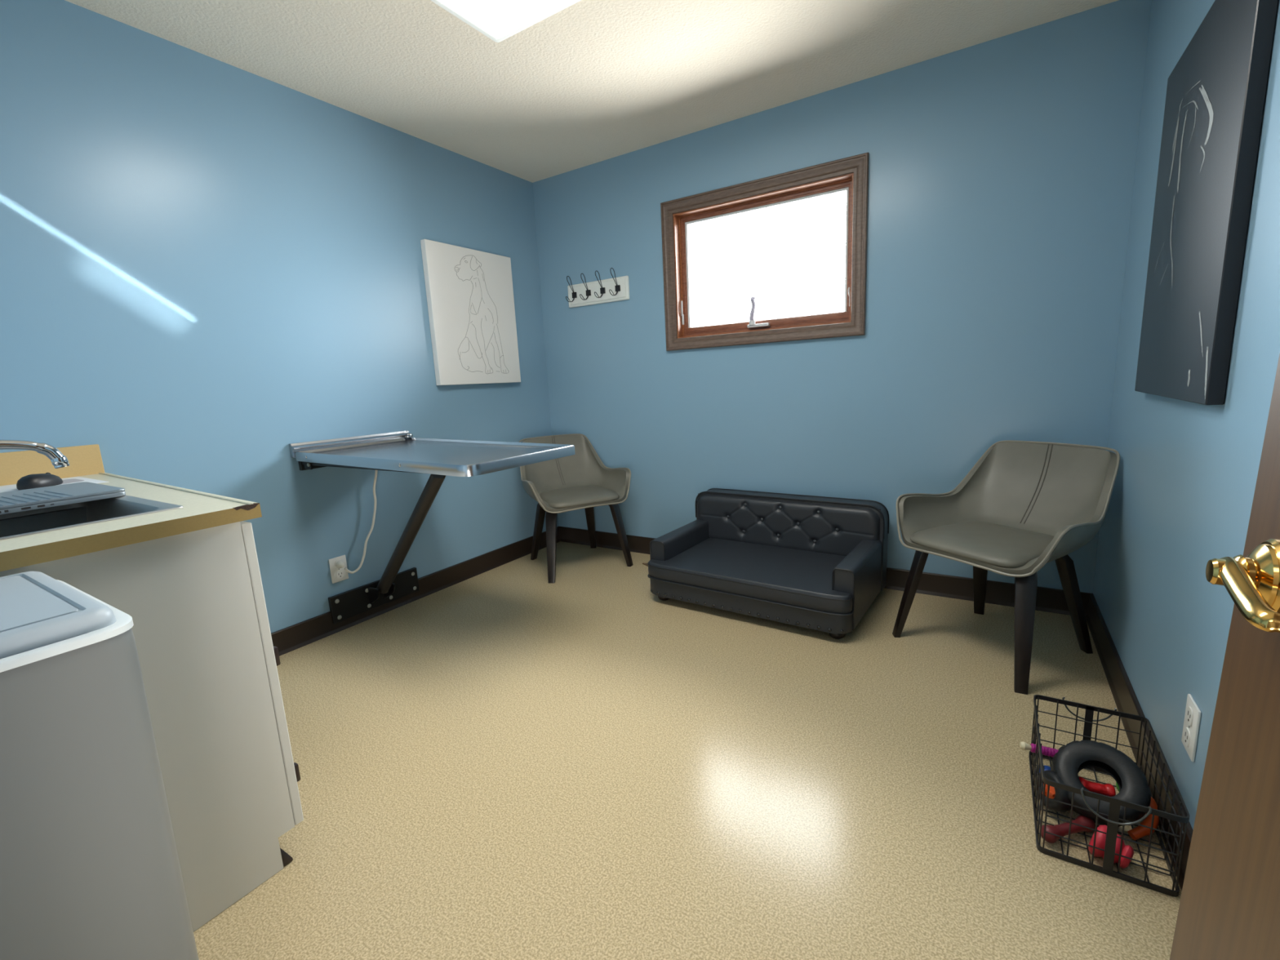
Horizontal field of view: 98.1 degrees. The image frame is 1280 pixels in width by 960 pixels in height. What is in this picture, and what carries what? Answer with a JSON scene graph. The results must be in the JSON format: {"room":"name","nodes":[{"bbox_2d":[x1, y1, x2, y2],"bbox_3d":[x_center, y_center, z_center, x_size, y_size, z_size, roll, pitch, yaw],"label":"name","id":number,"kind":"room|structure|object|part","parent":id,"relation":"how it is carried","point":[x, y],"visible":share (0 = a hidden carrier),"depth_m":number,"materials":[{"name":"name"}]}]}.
{"room":"veterinary clinic","nodes":[
{"label":"veterinary clinic","id":0,"kind":"room"},
{"bbox_2d":[0,0,558,632],"bbox_3d":[-1.501,-0.494,2.631,0.100,2.440,3.350,4,12,32],"label":"wall","id":1,"kind":"structure","parent":0,"point":[210,267],"depth_m":2.29,"materials":[{"name":"blue paint"}]},
{"bbox_2d":[328,555,348,583],"bbox_3d":[-1.457,0.431,2.690,0.009,0.122,0.082,4,12,32],"label":"wall outlet","id":2,"kind":"object","parent":1,"relation":"attached to","point":[337,575],"visible":0.93,"depth_m":2.68,"materials":[{"name":"white plastic"}]},
{"bbox_2d":[336,569,343,578],"bbox_3d":[-1.454,0.457,2.693,0.004,0.038,0.034,4,12,32],"label":"receptacle","id":3,"kind":"object","parent":2,"relation":"attached to","point":[340,573],"depth_m":2.69,"materials":[{"name":"white plastic"}]},
{"bbox_2d":[271,525,559,656],"bbox_3d":[-1.231,0.603,3.056,0.021,0.108,2.440,4,12,32],"label":"baseboard","id":4,"kind":"structure","parent":1,"relation":"attached to","point":[290,638],"depth_m":3.08,"materials":[{"name":"black wood"}]},
{"bbox_2d":[288,430,575,623],"bbox_3d":[-0.895,0.249,2.487,1.155,0.878,0.595,4,12,32],"label":"exam table","id":5,"kind":"object","parent":1,"relation":"attached to","point":[397,451],"visible":1,"depth_m":2.49,"materials":[{"name":"silver metal"}]},
{"bbox_3d":[-1.385,-0.181,2.711,0.041,0.062,0.595,4,12,32],"label":"wall rail","id":6,"kind":"part","parent":5,"relation":"part of","materials":[{"name":"silver metal"}]},
{"bbox_2d":[335,470,377,573],"bbox_3d":[-1.375,0.158,2.717,0.042,0.579,0.269,6,14,42],"label":"power cord","id":7,"kind":"object","parent":5,"relation":"hanging from","point":[339,564],"visible":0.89,"depth_m":2.75,"materials":[{"name":"beige plastic"}]},
{"bbox_3d":[-1.354,0.586,2.859,0.020,0.131,0.476,4,12,32],"label":"wall plate","id":8,"kind":"part","parent":5,"relation":"part of","materials":[{"name":"black metal"}]},
{"bbox_2d":[420,239,520,385],"bbox_3d":[-0.973,-0.959,3.290,0.040,0.768,0.631,4,12,32],"label":"canvas","id":9,"kind":"object","parent":1,"relation":"attached to","point":[470,300],"visible":1,"depth_m":3.23,"materials":[{"name":"white fabric"}]},
{"bbox_2d":[65,0,1118,182],"bbox_3d":[-0.302,-1.535,0.952,3.800,0.080,4.500,4,12,32],"label":"ceiling","id":10,"kind":"structure","parent":0,"point":[591,82],"depth_m":2.27,"materials":[{"name":"beige paint"}]},
{"bbox_2d":[431,0,581,42],"bbox_3d":[-0.187,-1.557,1.500,1.210,0.080,0.620,4,12,32],"label":"ceiling light","id":11,"kind":"object","parent":10,"relation":"attached to","point":[498,20],"visible":1,"depth_m":1.87,"materials":[{"name":"white plastic"}]},
{"bbox_2d":[193,541,1182,959],"bbox_3d":[-0.193,0.947,1.372,3.800,0.080,4.450,4,12,32],"label":"floor","id":12,"kind":"structure","parent":0,"point":[505,762],"depth_m":1.55,"materials":[{"name":"plastic"}]},
{"bbox_2d":[0,571,199,959],"bbox_3d":[-0.921,0.606,0.810,0.417,0.858,0.316,4,12,32],"label":"trash can","id":13,"kind":"object","parent":12,"relation":"on","point":[90,867],"visible":1,"depth_m":0.72,"materials":[{"name":"grey plastic"}]},
{"bbox_3d":[-0.941,0.200,0.737,0.384,0.032,0.283,4,12,32],"label":"lid","id":14,"kind":"part","parent":13,"relation":"part of","materials":[{"name":"grey plastic"}]},
{"bbox_2d":[0,506,303,932],"bbox_3d":[-1.550,0.531,1.386,1.240,0.864,0.666,4,12,32],"label":"base cabinet","id":15,"kind":"object","parent":12,"relation":"on","point":[195,601],"visible":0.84,"depth_m":1.21,"materials":[{"name":"grey laminate"}]},
{"bbox_2d":[0,444,262,571],"bbox_3d":[-1.545,0.036,1.314,1.273,0.132,0.729,4,12,32],"label":"countertop","id":16,"kind":"structure","parent":15,"relation":"on","point":[201,510],"depth_m":1.17,"materials":[{"name":"laminate"}]},
{"bbox_2d":[0,439,69,468],"bbox_3d":[-1.437,0.013,1.127,0.108,0.170,0.421,4,12,32],"label":"faucet","id":17,"kind":"object","parent":16,"relation":"on","point":[57,459],"visible":1,"depth_m":1.27,"materials":[{"name":"silver metal"}]},
{"bbox_3d":[-1.456,-0.029,1.146,0.026,0.092,0.388,4,12,32],"label":"spout","id":18,"kind":"part","parent":17,"relation":"part of","materials":[{"name":"silver metal"}]},
{"bbox_2d":[0,476,108,493],"bbox_3d":[-1.851,0.028,1.639,0.305,0.001,0.352,4,12,32],"label":"paper","id":19,"kind":"object","parent":16,"relation":"on","point":[77,479],"visible":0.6,"depth_m":1.73,"materials":[{"name":"white paper"}]},
{"bbox_2d":[16,472,62,490],"bbox_3d":[-1.795,0.001,1.660,0.066,0.040,0.112,-4,10,-5],"label":"computer mouse","id":20,"kind":"object","parent":19,"relation":"on","point":[39,480],"visible":0.98,"depth_m":1.63,"materials":[{"name":"black plastic"}]},
{"bbox_2d":[0,495,182,540],"bbox_3d":[-1.366,0.162,1.216,0.592,0.168,0.438,4,12,32],"label":"sink","id":21,"kind":"object","parent":16,"relation":"in","point":[124,506],"visible":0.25,"depth_m":1.36,"materials":[{"name":"grey metal"}]},
{"bbox_2d":[0,481,125,514],"bbox_3d":[-1.525,0.051,1.340,0.321,0.020,0.354,4,12,32],"label":"laptop","id":22,"kind":"object","parent":21,"relation":"on","point":[14,501],"visible":1,"depth_m":1.35,"materials":[{"name":"silver metal"}]},
{"bbox_3d":[-1.120,0.458,1.473,0.613,0.766,0.020,4,12,32],"label":"cabinet door","id":23,"kind":"part","parent":15,"relation":"part of","materials":[{"name":"grey laminate"}]},
{"bbox_2d":[519,433,633,582],"bbox_3d":[-0.428,0.135,3.497,0.647,0.796,0.615,-8,11,-26],"label":"tub chair","id":24,"kind":"object","parent":12,"relation":"on","point":[580,480],"visible":0.92,"depth_m":3.53,"materials":[{"name":"grey leather"}]},
{"bbox_3d":[-0.643,0.314,3.584,0.193,0.435,0.064,4,12,34],"label":"leg","id":25,"kind":"part","parent":24,"relation":"part of","materials":[{"name":"brown wood"}]},
{"bbox_3d":[-0.512,0.372,3.247,0.064,0.425,0.160,-1,10,8],"label":"leg","id":26,"kind":"part","parent":24,"relation":"part of","materials":[{"name":"brown wood"}]},
{"bbox_2d":[539,485,619,507],"bbox_3d":[-0.392,0.093,3.413,0.446,0.048,0.426,-8,11,-26],"label":"seat cushion","id":27,"kind":"object","parent":24,"relation":"on","point":[554,496],"depth_m":3.31,"materials":[{"name":"grey leather"}]},
{"bbox_3d":[-0.334,0.271,3.739,0.064,0.435,0.193,-3,10,1],"label":"leg","id":28,"kind":"part","parent":24,"relation":"part of","materials":[{"name":"brown wood"}]},
{"bbox_3d":[-0.131,0.319,3.438,0.160,0.425,0.064,3,11,28],"label":"leg","id":29,"kind":"part","parent":24,"relation":"part of","materials":[{"name":"brown wood"}]},
{"bbox_2d":[647,488,888,639],"bbox_3d":[0.623,0.367,2.805,1.041,0.479,0.684,4,12,35],"label":"sofa","id":30,"kind":"object","parent":12,"relation":"on","point":[815,562],"visible":1,"depth_m":2.74,"materials":[{"name":"grey leather"}]},
{"bbox_3d":[0.237,0.401,3.069,0.090,0.265,0.497,4,12,35],"label":"armrest","id":31,"kind":"part","parent":30,"relation":"part of","materials":[{"name":"grey leather"}]},
{"bbox_2d":[648,537,852,613],"bbox_3d":[0.593,0.443,2.771,1.014,0.082,0.560,4,12,35],"label":"seat cushion","id":32,"kind":"object","parent":30,"relation":"on","point":[782,575],"depth_m":2.66,"materials":[{"name":"grey leather"}]},
{"bbox_3d":[0.779,0.299,3.020,1.032,0.427,0.139,4,12,35],"label":"backrest","id":33,"kind":"part","parent":30,"relation":"part of","materials":[{"name":"grey leather"}]},
{"bbox_3d":[0.997,0.458,2.536,0.090,0.265,0.497,4,12,35],"label":"armrest","id":34,"kind":"part","parent":30,"relation":"part of","materials":[{"name":"grey leather"}]},
{"bbox_2d":[892,440,1119,694],"bbox_3d":[1.428,0.276,2.194,0.615,0.796,0.647,-8,11,-25],"label":"tub chair","id":35,"kind":"object","parent":12,"relation":"on","point":[1023,507],"visible":1,"depth_m":2.17,"materials":[{"name":"grey"}]},
{"bbox_3d":[1.152,0.454,2.326,0.160,0.425,0.064,-1,10,9],"label":"leg","id":36,"kind":"part","parent":35,"relation":"part of","materials":[{"name":"brown wood"}]},
{"bbox_3d":[1.496,0.411,2.444,0.064,0.435,0.193,4,12,36],"label":"leg","id":37,"kind":"part","parent":35,"relation":"part of","materials":[{"name":"brown wood"}]},
{"bbox_2d":[910,521,1053,568],"bbox_3d":[1.349,0.233,2.148,0.426,0.048,0.446,-8,11,-25],"label":"seat cushion","id":38,"kind":"object","parent":35,"relation":"on","point":[981,544],"depth_m":2.10,"materials":[{"name":"grey leather"}]},
{"bbox_3d":[1.341,0.513,1.945,0.064,0.425,0.160,3,12,29],"label":"leg","id":39,"kind":"part","parent":35,"relation":"part of","materials":[{"name":"brown wood"}]},
{"bbox_3d":[1.649,0.459,2.135,0.193,0.435,0.064,-2,10,2],"label":"leg","id":40,"kind":"part","parent":35,"relation":"part of","materials":[{"name":"brown wood"}]},
{"bbox_2d":[1028,694,1190,897],"bbox_3d":[1.128,0.740,1.375,0.246,0.197,0.419,4,12,32],"label":"wire basket","id":41,"kind":"object","parent":12,"relation":"on","point":[1113,819],"visible":0.95,"depth_m":1.26,"materials":[{"name":"black metal"}]},
{"bbox_2d":[1019,741,1058,757],"bbox_3d":[1.087,0.726,1.487,0.122,0.033,0.024,1,11,22],"label":"toy","id":42,"kind":"object","parent":41,"relation":"in","point":[1046,751],"visible":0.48,"depth_m":1.49,"materials":[{"name":"purple rubber"}]},
{"bbox_2d":[1039,764,1050,773],"bbox_3d":[1.084,0.784,1.479,0.044,0.044,0.044,4,12,32],"label":"ball","id":43,"kind":"object","parent":41,"relation":"in","point":[1046,767],"visible":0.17,"depth_m":1.47,"materials":[{"name":"blue rubber"}]},
{"bbox_2d":[1035,769,1071,812],"bbox_3d":[1.038,0.779,1.392,0.054,0.093,0.092,-3,10,-1],"label":"toy","id":44,"kind":"object","parent":41,"relation":"in","point":[1059,794],"visible":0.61,"depth_m":1.37,"materials":[{"name":"black rubber"}]},
{"bbox_2d":[1039,814,1095,843],"bbox_3d":[1.017,0.829,1.322,0.146,0.037,0.037,-5,10,-13],"label":"toy","id":45,"kind":"object","parent":41,"relation":"in","point":[1062,829],"visible":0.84,"depth_m":1.31,"materials":[{"name":"red rubber"}]},
{"bbox_3d":[1.234,0.637,1.530,0.118,0.059,0.012,4,12,32],"label":"handle","id":46,"kind":"part","parent":41,"relation":"part of","materials":[{"name":"grey metal"}]},
{"bbox_2d":[1078,776,1115,796],"bbox_3d":[1.129,0.763,1.377,0.078,0.041,0.035,1,11,20],"label":"bone","id":47,"kind":"object","parent":41,"relation":"in","point":[1108,789],"visible":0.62,"depth_m":1.37,"materials":[{"name":"red plastic"}]},
{"bbox_2d":[1050,739,1151,826],"bbox_3d":[1.125,0.741,1.363,0.189,0.150,0.173,4,12,32],"label":"toy","id":48,"kind":"object","parent":41,"relation":"in","point":[1076,756],"visible":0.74,"depth_m":1.35,"materials":[{"name":"black rubber"}]},
{"bbox_3d":[1.132,0.831,1.391,0.246,0.012,0.395,4,12,32],"label":"frame","id":49,"kind":"part","parent":41,"relation":"part of","materials":[{"name":"black metal"}]},
{"bbox_2d":[1088,825,1133,868],"bbox_3d":[1.063,0.826,1.253,0.074,0.076,0.075,-12,13,-41],"label":"toy","id":50,"kind":"object","parent":41,"relation":"in","point":[1127,851],"visible":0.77,"depth_m":1.24,"materials":[{"name":"red rubber"}]},
{"bbox_3d":[1.018,0.708,1.193,0.118,0.059,0.012,4,12,32],"label":"handle","id":51,"kind":"part","parent":41,"relation":"part of","materials":[{"name":"grey metal"}]},
{"bbox_2d":[1127,796,1159,839],"bbox_3d":[1.199,0.802,1.319,0.127,0.060,0.048,-12,14,-42],"label":"toy","id":52,"kind":"object","parent":41,"relation":"in","point":[1139,832],"visible":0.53,"depth_m":1.29,"materials":[{"name":"orange rubber"}]},
{"bbox_2d":[532,0,1151,593],"bbox_3d":[0.684,-0.689,3.120,3.056,2.440,0.150,4,12,32],"label":"wall","id":53,"kind":"structure","parent":0,"point":[1002,169],"depth_m":2.63,"materials":[{"name":"blue paint"}]},
{"bbox_2d":[565,267,629,307],"bbox_3d":[-0.296,-1.205,3.483,0.473,0.185,0.107,4,12,32],"label":"coat rack","id":54,"kind":"object","parent":53,"relation":"attached to","point":[615,289],"visible":1,"depth_m":3.50,"materials":[{"name":"white paint"}]},
{"bbox_3d":[-0.426,-1.200,3.607,0.033,0.035,0.010,4,12,32],"label":"hook plate","id":55,"kind":"part","parent":54,"relation":"part of","materials":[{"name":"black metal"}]},
{"bbox_3d":[-0.330,-1.194,3.546,0.033,0.035,0.010,4,12,32],"label":"hook plate","id":56,"kind":"part","parent":54,"relation":"part of","materials":[{"name":"black metal"}]},
{"bbox_3d":[-0.234,-1.188,3.486,0.033,0.035,0.010,4,12,32],"label":"hook plate","id":57,"kind":"part","parent":54,"relation":"part of","materials":[{"name":"black metal"}]},
{"bbox_3d":[-0.138,-1.182,3.426,0.033,0.035,0.010,4,12,32],"label":"hook plate","id":58,"kind":"part","parent":54,"relation":"part of","materials":[{"name":"black metal"}]},
{"bbox_2d":[660,152,869,351],"bbox_3d":[0.654,-1.163,3.023,1.118,0.826,0.175,4,12,32],"label":"window","id":59,"kind":"structure","parent":53,"relation":"in","point":[850,175],"depth_m":2.95,"materials":[{"name":"brown wood"}]},
{"bbox_3d":[0.617,-0.938,3.043,0.029,0.126,0.053,-4,10,-5],"label":"crank handle","id":60,"kind":"part","parent":59,"relation":"part of","materials":[{"name":"grey metal"}]},
{"bbox_3d":[0.666,-1.167,3.042,0.954,0.663,0.052,4,12,32],"label":"sash","id":61,"kind":"part","parent":59,"relation":"part of","materials":[{"name":"brown wood"}]},
{"bbox_2d":[559,526,1090,615],"bbox_3d":[0.695,0.473,3.254,3.056,0.108,0.021,4,12,32],"label":"baseboard","id":62,"kind":"structure","parent":53,"relation":"attached to","point":[1047,599],"depth_m":2.75,"materials":[{"name":"black wood"}]},
{"bbox_2d":[1093,0,1279,830],"bbox_3d":[1.169,-0.327,0.956,0.100,2.440,3.350,4,12,32],"label":"wall","id":63,"kind":"structure","parent":0,"point":[1182,496],"depth_m":1.40,"materials":[{"name":"blue paint"}]},
{"bbox_2d":[1085,593,1192,891],"bbox_3d":[1.161,0.821,1.172,0.021,0.108,3.100,4,12,32],"label":"baseboard","id":64,"kind":"structure","parent":63,"relation":"attached to","point":[1126,700],"depth_m":1.67,"materials":[{"name":"black wood"}]},
{"bbox_2d":[1181,693,1201,761],"bbox_3d":[1.229,0.552,1.241,0.009,0.122,0.082,4,12,32],"label":"wall outlet","id":65,"kind":"object","parent":63,"relation":"attached to","point":[1192,720],"visible":1,"depth_m":1.23,"materials":[{"name":"white plastic"}]},
{"bbox_2d":[1183,727,1190,746],"bbox_3d":[1.228,0.577,1.246,0.004,0.038,0.034,4,12,32],"label":"receptacle","id":66,"kind":"object","parent":65,"relation":"attached to","point":[1186,730],"depth_m":1.24,"materials":[{"name":"white plastic"}]},
{"bbox_2d":[1186,706,1193,726],"bbox_3d":[1.226,0.526,1.237,0.004,0.038,0.034,4,12,32],"label":"receptacle","id":67,"kind":"object","parent":65,"relation":"attached to","point":[1189,712],"depth_m":1.24,"materials":[{"name":"white plastic"}]},
{"bbox_2d":[1134,0,1278,404],"bbox_3d":[1.395,-0.672,1.406,0.030,0.912,0.733,4,12,32],"label":"wall picture","id":68,"kind":"object","parent":63,"relation":"attached to","point":[1215,95],"visible":1,"depth_m":1.26,"materials":[{"name":"black fabric"}]},
{"bbox_3d":[-1.029,-0.128,0.446,3.056,2.440,0.100,4,12,32],"label":"wall","id":69,"kind":"structure","parent":0,"visible":0},
{"bbox_2d":[1169,354,1279,959],"bbox_3d":[0.386,0.049,0.198,0.079,2.018,0.860,5,13,32],"label":"door","id":70,"kind":"structure","parent":69,"relation":"in","point":[1229,907],"depth_m":0.53,"materials":[{"name":"brown wood"}]},
{"bbox_3d":[0.562,0.088,0.520,0.042,0.072,0.072,5,13,32],"label":"handle","id":71,"kind":"part","parent":70,"relation":"part of","materials":[{"name":"gold metal"}]},
{"bbox_3d":[0.535,0.098,0.482,0.032,0.032,0.113,5,13,32],"label":"lever","id":72,"kind":"part","parent":70,"relation":"part of","materials":[{"name":"gold metal"}]}
]}

